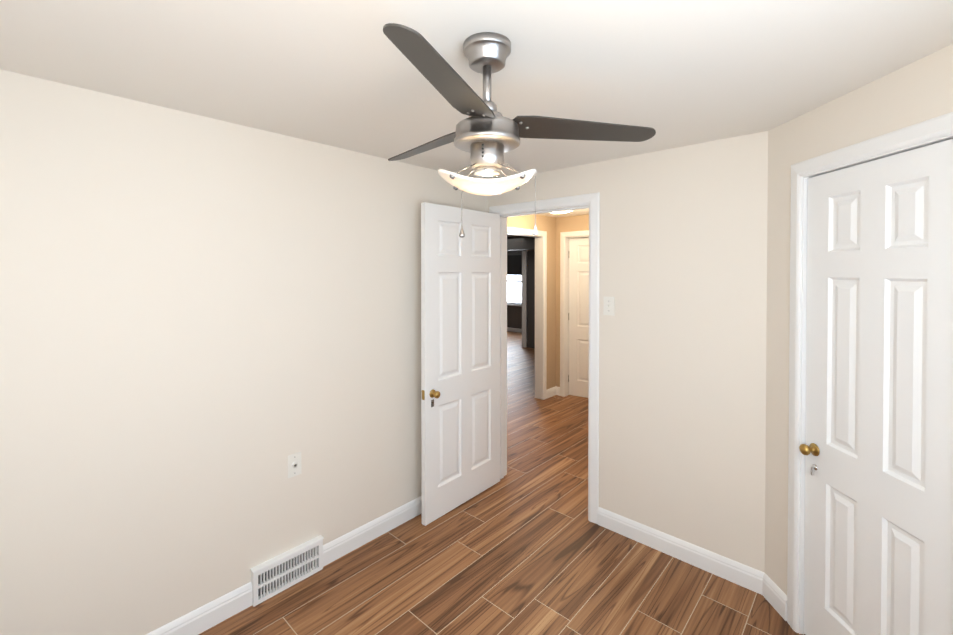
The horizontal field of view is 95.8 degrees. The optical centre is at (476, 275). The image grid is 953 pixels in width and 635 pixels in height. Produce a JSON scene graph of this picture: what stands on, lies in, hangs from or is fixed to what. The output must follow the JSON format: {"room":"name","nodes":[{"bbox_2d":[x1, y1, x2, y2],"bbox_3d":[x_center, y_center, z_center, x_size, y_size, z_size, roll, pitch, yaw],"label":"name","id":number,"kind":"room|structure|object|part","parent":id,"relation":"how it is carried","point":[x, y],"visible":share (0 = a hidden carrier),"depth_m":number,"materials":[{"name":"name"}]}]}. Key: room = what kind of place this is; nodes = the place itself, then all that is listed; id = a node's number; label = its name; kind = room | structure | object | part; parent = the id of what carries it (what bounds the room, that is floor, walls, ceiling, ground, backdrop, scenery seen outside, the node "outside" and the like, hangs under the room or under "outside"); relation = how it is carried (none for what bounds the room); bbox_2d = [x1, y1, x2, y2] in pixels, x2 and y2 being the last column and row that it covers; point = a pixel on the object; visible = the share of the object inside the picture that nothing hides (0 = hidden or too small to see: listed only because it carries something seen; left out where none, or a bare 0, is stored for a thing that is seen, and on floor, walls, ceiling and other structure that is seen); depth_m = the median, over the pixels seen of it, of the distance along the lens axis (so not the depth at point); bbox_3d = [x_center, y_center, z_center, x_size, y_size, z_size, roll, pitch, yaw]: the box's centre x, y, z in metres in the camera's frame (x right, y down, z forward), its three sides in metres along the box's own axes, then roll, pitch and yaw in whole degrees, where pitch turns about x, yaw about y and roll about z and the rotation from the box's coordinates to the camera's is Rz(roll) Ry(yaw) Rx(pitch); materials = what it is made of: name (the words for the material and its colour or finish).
{"room":"empty bedroom","nodes":[
{"label":"empty bedroom","id":0,"kind":"room"},
{"bbox_2d":[0,69,487,634],"bbox_3d":[-0.994,0.435,2.265,0.120,2.300,3.315,1,1,42],"label":"wall","id":1,"kind":"structure","parent":0,"point":[208,325],"depth_m":1.87,"materials":[{"name":"beige paint"}]},
{"bbox_2d":[250,535,323,606],"bbox_3d":[-0.958,1.500,2.201,0.035,0.172,0.362,1,1,42],"label":"air vent","id":2,"kind":"object","parent":1,"relation":"in","point":[272,577],"visible":0.98,"depth_m":2.19,"materials":[{"name":"white metal"}]},
{"bbox_2d":[288,452,301,477],"bbox_3d":[-0.941,0.981,2.230,0.013,0.115,0.070,1,1,42],"label":"wall jack","id":3,"kind":"object","parent":1,"relation":"attached to","point":[294,464],"visible":1,"depth_m":2.23,"materials":[{"name":"white plastic"}]},
{"bbox_2d":[0,0,952,217],"bbox_3d":[0.915,-0.762,2.868,3.718,0.080,6.800,1,1,42],"label":"ceiling","id":4,"kind":"structure","parent":0,"point":[345,74],"depth_m":1.41,"materials":[{"name":"white paint"}]},
{"bbox_2d":[383,23,655,237],"bbox_3d":[-0.065,-0.416,1.365,0.914,0.578,0.983,1,1,42],"label":"ceiling fan","id":5,"kind":"object","parent":4,"relation":"hanging from","point":[486,135],"visible":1,"depth_m":1.27,"materials":[{"name":"silver metal"}]},
{"bbox_3d":[0.032,-0.290,1.318,0.291,0.060,0.285,1,1,42],"label":"lamp shade","id":6,"kind":"part","parent":5,"relation":"part of","materials":[{"name":"white glass"}]},
{"bbox_2d":[552,210,572,213],"bbox_3d":[0.873,-0.700,4.572,0.330,0.085,0.330,1,1,42],"label":"ceiling light","id":7,"kind":"object","parent":4,"relation":"hanging from","point":[561,212],"visible":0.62,"depth_m":4.54,"materials":[{"name":"white glass"}]},
{"bbox_2d":[199,331,804,634],"bbox_3d":[-0.727,1.565,6.572,11.098,0.060,10.020,1,1,42],"label":"floor","id":8,"kind":"structure","parent":0,"point":[503,556],"depth_m":2.27,"materials":[{"name":"brown wood"}]},
{"bbox_2d":[507,250,525,328],"bbox_3d":[1.114,0.329,11.335,7.380,2.300,0.120,1,1,42],"label":"wall","id":9,"kind":"structure","parent":0,"point":[514,316],"depth_m":11.36,"materials":[{"name":"grey"}]},
{"bbox_2d":[507,255,521,305],"bbox_3d":[0.807,0.121,11.552,1.190,1.330,0.130,1,1,42],"label":"living room window","id":10,"kind":"structure","parent":9,"relation":"in","point":[514,280],"depth_m":11.38,"materials":[{"name":"white"}]},
{"bbox_2d":[507,327,521,332],"bbox_3d":[1.105,1.430,11.264,7.280,0.100,0.015,1,1,42],"label":"baseboard","id":11,"kind":"structure","parent":9,"relation":"attached to","point":[514,329],"depth_m":11.35,"materials":[{"name":"white"}]},
{"bbox_2d":[526,250,534,347],"bbox_3d":[1.899,0.364,8.359,2.210,2.300,0.120,1,1,42],"label":"wall","id":12,"kind":"structure","parent":0,"point":[530,298],"depth_m":8.97,"materials":[{"name":"grey"}]},
{"bbox_2d":[522,251,526,346],"bbox_3d":[1.012,0.491,9.065,0.110,2.030,0.035,1,1,42],"label":"trim","id":13,"kind":"structure","parent":12,"relation":"attached to","point":[524,298],"depth_m":9.04,"materials":[{"name":"white"}]},
{"bbox_2d":[507,214,555,389],"bbox_3d":[0.298,0.404,4.876,0.120,2.300,2.285,1,1,42],"label":"wall","id":14,"kind":"structure","parent":0,"point":[546,223],"depth_m":5.49,"materials":[{"name":"beige"}]},
{"bbox_2d":[507,227,546,399],"bbox_3d":[0.534,0.499,5.125,0.142,2.106,0.902,1,1,42],"label":"door frame","id":15,"kind":"structure","parent":14,"relation":"attached to","point":[539,258],"depth_m":5.39,"materials":[{"name":"white wood"}]},
{"bbox_2d":[546,386,559,397],"bbox_3d":[0.327,1.502,4.781,0.068,0.108,2.165,1,1,42],"label":"baseboard","id":16,"kind":"structure","parent":14,"relation":"attached to","point":[552,391],"depth_m":5.54,"materials":[{"name":"white wood"}]},
{"bbox_2d":[556,215,588,386],"bbox_3d":[2.040,0.406,4.752,2.620,2.300,0.120,1,1,42],"label":"wall","id":17,"kind":"structure","parent":0,"point":[573,223],"depth_m":5.55,"materials":[{"name":"beige"}]},
{"bbox_2d":[560,230,588,396],"bbox_3d":[1.451,0.497,5.281,0.902,2.106,0.142,1,1,42],"label":"door frame","id":18,"kind":"structure","parent":17,"relation":"attached to","point":[563,235],"depth_m":5.51,"materials":[{"name":"white wood"}]},
{"bbox_2d":[568,237,588,397],"bbox_3d":[1.502,0.526,5.339,0.757,2.030,0.093,0,1,33],"label":"hall door","id":19,"kind":"structure","parent":17,"relation":"in","point":[578,319],"depth_m":5.49,"materials":[{"name":"white wood"}]},
{"bbox_2d":[488,131,767,572],"bbox_3d":[1.115,0.432,2.504,2.673,2.300,0.120,1,1,42],"label":"wall","id":20,"kind":"structure","parent":0,"point":[682,334],"depth_m":2.38,"materials":[{"name":"beige paint"}]},
{"bbox_2d":[421,202,499,525],"bbox_3d":[-0.084,0.553,2.991,0.152,2.030,0.768,1,1,41],"label":"bedroom door","id":21,"kind":"structure","parent":20,"relation":"in","point":[460,356],"depth_m":2.93,"materials":[{"name":"painted wood"},{"name":"brass"}]},
{"bbox_2d":[489,192,599,523],"bbox_3d":[0.482,0.522,3.082,0.912,2.106,0.156,1,1,42],"label":"door frame","id":22,"kind":"structure","parent":20,"relation":"attached to","point":[592,200],"depth_m":2.76,"materials":[{"name":"white wood"}]},
{"bbox_2d":[603,297,614,315],"bbox_3d":[0.821,0.188,2.676,0.070,0.115,0.017,1,1,42],"label":"switch plate","id":23,"kind":"object","parent":20,"relation":"attached to","point":[609,304],"visible":1,"depth_m":2.67,"materials":[{"name":"white plastic"}]},
{"bbox_2d":[765,44,952,594],"bbox_3d":[1.502,0.444,1.501,0.120,2.300,1.340,0,1,-1],"label":"wall","id":24,"kind":"structure","parent":0,"point":[918,91],"depth_m":1.99,"materials":[{"name":"beige paint"}]},
{"bbox_2d":[146,496,786,634],"bbox_3d":[-0.234,1.539,1.585,1.936,0.108,3.075,1,1,42],"label":"baseboard","id":25,"kind":"structure","parent":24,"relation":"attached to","point":[203,618],"depth_m":2.32,"materials":[{"name":"white wood"}]},
{"bbox_2d":[787,112,952,633],"bbox_3d":[1.501,0.573,1.589,0.128,2.040,0.657,0,1,-1],"label":"door frame","id":26,"kind":"structure","parent":24,"relation":"attached to","point":[803,386],"depth_m":1.89,"materials":[{"name":"white wood"}]},
{"bbox_2d":[799,139,952,634],"bbox_3d":[1.441,0.581,1.589,0.094,2.007,0.611,0,1,-1],"label":"closet door","id":27,"kind":"structure","parent":24,"relation":"in","point":[876,449],"depth_m":1.55,"materials":[{"name":"white wood"}]},
{"bbox_3d":[-0.983,-0.834,9.021,7.380,0.080,6.705,1,1,42],"label":"ceiling","id":28,"kind":"structure","parent":0,"visible":0},
{"bbox_2d":[507,236,534,250],"bbox_3d":[-0.305,-0.667,9.693,7.280,0.270,0.200,1,1,42],"label":"beam","id":29,"kind":"structure","parent":28,"relation":"attached to","point":[520,243],"depth_m":8.49,"materials":[{"name":"grey"}]}
]}

